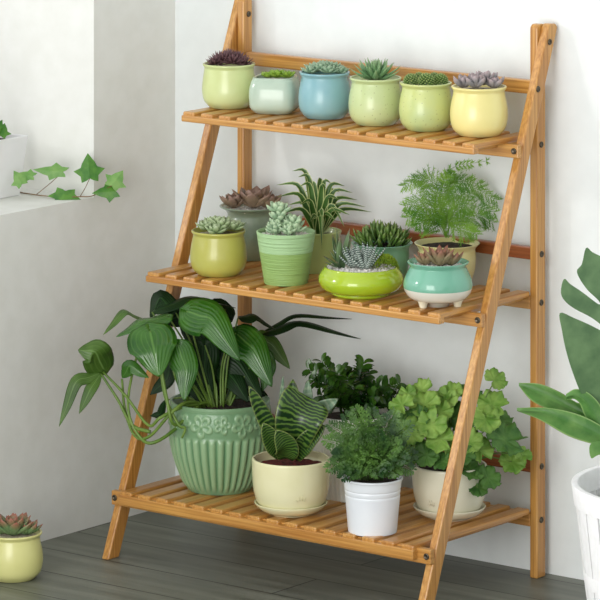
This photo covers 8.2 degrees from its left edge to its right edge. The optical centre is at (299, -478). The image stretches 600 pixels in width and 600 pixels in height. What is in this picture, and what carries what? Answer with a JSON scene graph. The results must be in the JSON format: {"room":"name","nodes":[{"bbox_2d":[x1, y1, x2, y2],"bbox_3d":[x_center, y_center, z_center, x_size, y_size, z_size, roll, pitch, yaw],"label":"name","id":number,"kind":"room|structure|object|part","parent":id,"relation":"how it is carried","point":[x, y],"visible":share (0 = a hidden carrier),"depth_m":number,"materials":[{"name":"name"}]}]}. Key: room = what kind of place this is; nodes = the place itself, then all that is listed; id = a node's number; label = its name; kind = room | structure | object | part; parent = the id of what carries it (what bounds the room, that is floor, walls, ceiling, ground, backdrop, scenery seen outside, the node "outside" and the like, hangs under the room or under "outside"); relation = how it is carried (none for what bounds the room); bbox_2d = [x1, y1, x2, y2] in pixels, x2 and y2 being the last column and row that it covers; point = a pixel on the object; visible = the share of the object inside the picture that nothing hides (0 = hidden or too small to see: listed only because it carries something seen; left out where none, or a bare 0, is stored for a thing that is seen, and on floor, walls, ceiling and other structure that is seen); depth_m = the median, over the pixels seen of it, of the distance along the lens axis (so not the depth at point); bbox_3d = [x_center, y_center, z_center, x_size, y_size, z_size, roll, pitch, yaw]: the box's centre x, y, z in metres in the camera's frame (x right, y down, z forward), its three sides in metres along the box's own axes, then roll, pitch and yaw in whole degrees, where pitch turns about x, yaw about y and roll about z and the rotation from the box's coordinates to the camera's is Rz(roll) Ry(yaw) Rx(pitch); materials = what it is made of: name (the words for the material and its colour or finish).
{"room":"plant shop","nodes":[
{"label":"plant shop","id":0,"kind":"room"},
{"bbox_2d":[0,0,174,541],"bbox_3d":[-1.150,0.679,7.052,0.460,2.300,2.620,0,0,38],"label":"wall","id":1,"kind":"structure","parent":0,"point":[78,78],"depth_m":7.69,"materials":[{"name":"paint"}]},
{"bbox_2d":[0,120,125,202],"bbox_3d":[-0.633,1.062,7.459,0.286,0.369,0.667,0,0,38],"label":"ivy","id":2,"kind":"object","parent":1,"relation":"on","point":[12,146],"visible":1,"depth_m":7.64,"materials":[{"name":"plant"}]},
{"bbox_2d":[0,133,27,198],"bbox_3d":[-0.573,1.174,7.678,0.109,0.110,0.109,0,0,38],"label":"pot","id":3,"kind":"object","parent":2,"relation":"attached to","point":[12,146],"depth_m":7.66,"materials":[{"name":"white ceramic"}]},
{"bbox_2d":[0,511,586,599],"bbox_3d":[0.089,1.879,6.077,3.614,0.100,2.620,0,0,38],"label":"floor","id":4,"kind":"structure","parent":0,"point":[162,556],"depth_m":7.33,"materials":[{"name":"grey wood"}]},
{"bbox_2d":[0,512,42,582],"bbox_3d":[-0.497,1.774,7.290,0.104,0.110,0.104,0,0,38],"label":"potted succulent","id":5,"kind":"object","parent":4,"relation":"on","point":[21,552],"visible":1,"depth_m":7.25,"materials":[{"name":"yellow ceramic"}]},
{"bbox_2d":[102,0,556,599],"bbox_3d":[0.050,1.349,7.363,0.704,0.961,0.398,0,0,38],"label":"plant stand","id":6,"kind":"object","parent":4,"relation":"on","point":[419,538],"visible":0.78,"depth_m":7.29,"materials":[{"name":"brown wood"}]},
{"bbox_3d":[-0.221,1.349,7.576,0.016,0.961,0.398,0,0,38],"label":"leg","id":7,"kind":"part","parent":6,"relation":"part of","materials":[{"name":"brown wood"}]},
{"bbox_2d":[59,290,359,495],"bbox_3d":[-0.157,1.538,7.439,0.538,0.341,0.183,0,0,-5],"label":"potted plant","id":8,"kind":"object","parent":6,"relation":"on","point":[214,434],"visible":0.92,"depth_m":7.40,"materials":[{"name":"plant"}]},
{"bbox_2d":[168,389,270,495],"bbox_3d":[-0.142,1.629,7.440,0.183,0.158,0.183,0,0,38],"label":"pot","id":9,"kind":"object","parent":8,"relation":"attached to","point":[214,435],"depth_m":7.37,"materials":[{"name":"green ceramic"}]},
{"bbox_2d":[190,215,246,277],"bbox_3d":[-0.144,1.279,7.452,0.101,0.104,0.101,0,0,41],"label":"potted succulent","id":10,"kind":"object","parent":6,"relation":"on","point":[218,249],"visible":1,"depth_m":7.41,"materials":[{"name":"yellow ceramic"}]},
{"bbox_2d":[202,48,254,109],"bbox_3d":[-0.129,1.004,7.612,0.098,0.106,0.098,0,0,-39],"label":"potted succulent","id":11,"kind":"object","parent":6,"relation":"on","point":[227,76],"visible":0.99,"depth_m":7.58,"materials":[{"name":"ceramic"}]},
{"bbox_3d":[-0.101,1.349,7.702,0.016,0.960,0.026,0,0,38],"label":"post","id":12,"kind":"part","parent":6,"relation":"part of","materials":[{"name":"brown wood"}]},
{"bbox_2d":[219,185,281,260],"bbox_3d":[-0.089,1.267,7.617,0.114,0.128,0.114,0,0,38],"label":"potted succulent","id":13,"kind":"object","parent":6,"relation":"on","point":[249,206],"visible":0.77,"depth_m":7.58,"materials":[{"name":"ceramic"}]},
{"bbox_2d":[219,203,272,260],"bbox_3d":[-0.089,1.283,7.617,0.114,0.096,0.114,0,0,38],"label":"pot","id":14,"kind":"object","parent":13,"relation":"attached to","point":[256,216],"depth_m":7.58,"materials":[{"name":"grey ceramic"}]},
{"bbox_3d":[-0.055,1.725,7.233,0.702,0.025,0.012,0,0,38],"label":"cross rail","id":15,"kind":"part","parent":6,"relation":"part of","materials":[{"name":"brown wood"}]},
{"bbox_2d":[249,69,299,114],"bbox_3d":[-0.045,1.019,7.545,0.087,0.077,0.087,0,0,14],"label":"potted succulent","id":16,"kind":"object","parent":6,"relation":"on","point":[274,92],"visible":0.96,"depth_m":7.51,"materials":[{"name":"white ceramic"}]},
{"bbox_2d":[256,201,315,286],"bbox_3d":[-0.025,1.261,7.371,0.104,0.142,0.104,0,0,-24],"label":"potted succulent","id":17,"kind":"object","parent":6,"relation":"on","point":[285,247],"visible":1,"depth_m":7.34,"materials":[{"name":"green ceramic"}]},
{"bbox_2d":[256,227,315,286],"bbox_3d":[-0.025,1.286,7.371,0.104,0.092,0.104,0,0,38],"label":"pot","id":18,"kind":"object","parent":17,"relation":"attached to","point":[285,252],"depth_m":7.33,"materials":[{"name":"green ceramic"}]},
{"bbox_2d":[254,499,327,517],"bbox_3d":[-0.015,1.698,7.255,0.127,0.021,0.127,0,0,38],"label":"saucer","id":19,"kind":"object","parent":6,"relation":"on","point":[286,513],"visible":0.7,"depth_m":7.21,"materials":[{"name":"beige ceramic"}]},
{"bbox_2d":[249,377,337,509],"bbox_3d":[-0.014,1.591,7.254,0.140,0.226,0.136,0,0,38],"label":"potted sansevieria","id":20,"kind":"object","parent":19,"relation":"on","point":[290,475],"visible":0.99,"depth_m":7.22,"materials":[{"name":"green plant"}]},
{"bbox_2d":[252,451,329,509],"bbox_3d":[-0.015,1.658,7.255,0.136,0.091,0.136,0,0,38],"label":"pot","id":21,"kind":"object","parent":20,"relation":"attached to","point":[290,480],"depth_m":7.20,"materials":[{"name":"beige ceramic"}]},
{"bbox_2d":[278,168,369,273],"bbox_3d":[0.035,1.240,7.471,0.167,0.184,0.108,0,0,13],"label":"spider plant","id":22,"kind":"object","parent":6,"relation":"on","point":[319,208],"visible":0.66,"depth_m":7.47,"materials":[{"name":"green plant"}]},
{"bbox_3d":[0.032,1.295,7.484,0.084,0.074,0.084,0,0,38],"label":"pot","id":23,"kind":"part","parent":22,"relation":"part of","materials":[{"name":"green ceramic"}]},
{"bbox_2d":[298,60,349,119],"bbox_3d":[0.044,1.007,7.478,0.094,0.101,0.094,0,0,11],"label":"potted succulent","id":24,"kind":"object","parent":6,"relation":"on","point":[324,89],"visible":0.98,"depth_m":7.44,"materials":[{"name":"blue ceramic"}]},
{"bbox_2d":[302,352,406,502],"bbox_3d":[0.093,1.586,7.378,0.165,0.246,0.165,0,0,38],"label":"potted shrub","id":25,"kind":"object","parent":6,"relation":"on","point":[350,387],"visible":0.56,"depth_m":7.36,"materials":[{"name":"green plant"}]},
{"bbox_2d":[315,407,392,502],"bbox_3d":[0.093,1.636,7.391,0.144,0.147,0.144,0,0,38],"label":"pot","id":26,"kind":"object","parent":25,"relation":"attached to","point":[336,492],"depth_m":7.34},
{"bbox_2d":[318,229,403,299],"bbox_3d":[0.105,1.270,7.257,0.147,0.122,0.147,0,0,38],"label":"succulent bowl","id":27,"kind":"object","parent":6,"relation":"on","point":[356,274],"visible":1,"depth_m":7.22,"materials":[{"name":"green ceramic"}]},
{"bbox_2d":[318,262,403,299],"bbox_3d":[0.105,1.307,7.257,0.147,0.049,0.147,0,0,38],"label":"pot","id":28,"kind":"object","parent":27,"relation":"attached to","point":[346,280],"depth_m":7.21,"materials":[{"name":"green ceramic"}]},
{"bbox_2d":[372,253,398,269],"bbox_3d":[0.145,1.275,7.261,0.054,0.029,0.053,0,0,38],"label":"moss cushion","id":29,"kind":"object","parent":27,"relation":"on","point":[379,262],"depth_m":7.25,"materials":[{"name":"green plant"}]},
{"bbox_2d":[321,403,418,535],"bbox_3d":[0.121,1.599,7.113,0.146,0.221,0.137,0,0,38],"label":"potted fern","id":30,"kind":"object","parent":6,"relation":"on","point":[372,477],"visible":1,"depth_m":7.10,"materials":[{"name":"plant"}]},
{"bbox_2d":[342,472,402,535],"bbox_3d":[0.123,1.663,7.131,0.104,0.093,0.104,0,0,38],"label":"pot","id":31,"kind":"object","parent":30,"relation":"attached to","point":[372,499],"depth_m":7.09,"materials":[{"name":"white metal"}]},
{"bbox_2d":[348,57,401,126],"bbox_3d":[0.133,0.999,7.397,0.095,0.116,0.095,0,0,-24],"label":"potted succulent","id":32,"kind":"object","parent":6,"relation":"on","point":[374,95],"visible":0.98,"depth_m":7.36,"materials":[{"name":"green ceramic"}]},
{"bbox_2d":[350,219,412,277],"bbox_3d":[0.144,1.275,7.375,0.110,0.112,0.109,0,0,38],"label":"potted succulent","id":33,"kind":"object","parent":6,"relation":"on","point":[396,242],"visible":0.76,"depth_m":7.35,"materials":[{"name":"plant"}]},
{"bbox_2d":[351,238,412,277],"bbox_3d":[0.144,1.296,7.376,0.109,0.070,0.109,0,0,38],"label":"pot","id":34,"kind":"object","parent":33,"relation":"attached to","point":[397,247],"depth_m":7.34,"materials":[{"name":"green ceramic"}]},
{"bbox_3d":[0.154,0.979,7.498,0.638,0.024,0.014,0,0,38],"label":"rail","id":35,"kind":"part","parent":6,"relation":"part of","materials":[{"name":"brown wood"}]},
{"bbox_3d":[0.154,1.636,7.498,0.638,0.024,0.014,0,0,38],"label":"rail","id":36,"kind":"part","parent":6,"relation":"part of","materials":[{"name":"red wood"}]},
{"bbox_3d":[0.154,1.268,7.498,0.638,0.022,0.014,0,0,38],"label":"rail","id":37,"kind":"part","parent":6,"relation":"part of","materials":[{"name":"red wood"}]},
{"bbox_2d":[399,72,451,131],"bbox_3d":[0.220,1.006,7.331,0.094,0.102,0.094,0,0,38],"label":"potted succulent","id":38,"kind":"object","parent":6,"relation":"on","point":[425,101],"visible":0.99,"depth_m":7.30,"materials":[{"name":"ceramic"}]},
{"bbox_2d":[403,245,472,308],"bbox_3d":[0.235,1.280,7.153,0.118,0.103,0.118,0,0,21],"label":"potted succulent","id":39,"kind":"object","parent":6,"relation":"on","point":[439,278],"visible":1,"depth_m":7.11,"materials":[{"name":"reddish-brown succulent leaf"},{"name":"white gravel"},{"name":"glazed ceramic"}]},
{"bbox_2d":[396,157,502,277],"bbox_3d":[0.260,1.217,7.346,0.189,0.229,0.115,0,0,6],"label":"fern","id":40,"kind":"object","parent":6,"relation":"on","point":[438,217],"visible":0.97,"depth_m":7.34,"materials":[{"name":"green plant"}]},
{"bbox_2d":[414,237,479,277],"bbox_3d":[0.257,1.294,7.347,0.115,0.075,0.115,0,0,38],"label":"pot","id":41,"kind":"object","parent":40,"relation":"attached to","point":[469,253],"depth_m":7.33,"materials":[{"name":"ceramic"}]},
{"bbox_2d":[413,502,485,521],"bbox_3d":[0.257,1.698,7.226,0.125,0.021,0.125,0,0,38],"label":"saucer","id":42,"kind":"object","parent":6,"relation":"on","point":[456,516],"visible":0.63,"depth_m":7.18,"materials":[{"name":"beige ceramic"}]},
{"bbox_2d":[388,367,532,512],"bbox_3d":[0.274,1.579,7.219,0.251,0.249,0.149,0,0,-11],"label":"geranium","id":43,"kind":"object","parent":42,"relation":"on","point":[424,406],"visible":0.83,"depth_m":7.19,"materials":[{"name":"plant"}]},
{"bbox_2d":[412,460,486,512],"bbox_3d":[0.257,1.660,7.226,0.129,0.087,0.129,0,0,38],"label":"pot","id":44,"kind":"object","parent":43,"relation":"attached to","point":[428,481],"depth_m":7.17,"materials":[{"name":"beige ceramic"}]},
{"bbox_3d":[0.036,1.352,7.347,0.702,0.023,0.012,0,0,38],"label":"cross rail","id":45,"kind":"part","parent":6,"relation":"part of","materials":[{"name":"brown wood"}]},
{"bbox_2d":[450,70,507,137],"bbox_3d":[0.309,1.002,7.267,0.100,0.111,0.100,0,0,38],"label":"potted succulent","id":46,"kind":"object","parent":6,"relation":"on","point":[478,108],"visible":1,"depth_m":7.23,"materials":[{"name":"yellow ceramic"}]},
{"bbox_3d":[0.318,1.349,7.152,0.016,0.961,0.398,0,0,38],"label":"leg","id":47,"kind":"part","parent":6,"relation":"part of","materials":[{"name":"brown wood"}]},
{"bbox_3d":[0.101,1.078,7.431,0.702,0.023,0.012,0,0,38],"label":"cross rail","id":48,"kind":"part","parent":6,"relation":"part of","materials":[{"name":"brown wood"}]},
{"bbox_3d":[0.152,1.729,7.495,0.638,0.023,0.014,0,0,38],"label":"cross rail","id":49,"kind":"part","parent":6,"relation":"part of","materials":[{"name":"brown wood"}]},
{"bbox_3d":[0.152,1.352,7.495,0.638,0.023,0.014,0,0,38],"label":"cross rail","id":50,"kind":"part","parent":6,"relation":"part of","materials":[{"name":"brown wood"}]},
{"bbox_3d":[0.412,1.349,7.297,0.016,0.960,0.026,0,0,38],"label":"post","id":51,"kind":"part","parent":6,"relation":"part of","materials":[{"name":"brown wood"}]},
{"bbox_2d":[517,248,599,599],"bbox_3d":[0.582,1.480,6.560,0.357,0.698,0.404,0,0,38],"label":"potted plant","id":52,"kind":"object","parent":4,"relation":"on","point":[580,421],"visible":1,"depth_m":6.54,"materials":[{"name":"plant"}]},
{"bbox_2d":[175,0,599,579],"bbox_3d":[1.043,0.679,6.917,3.154,2.300,0.120,0,0,38],"label":"wall","id":53,"kind":"structure","parent":0,"point":[465,36],"depth_m":7.46,"materials":[{"name":"paint"}]}
]}

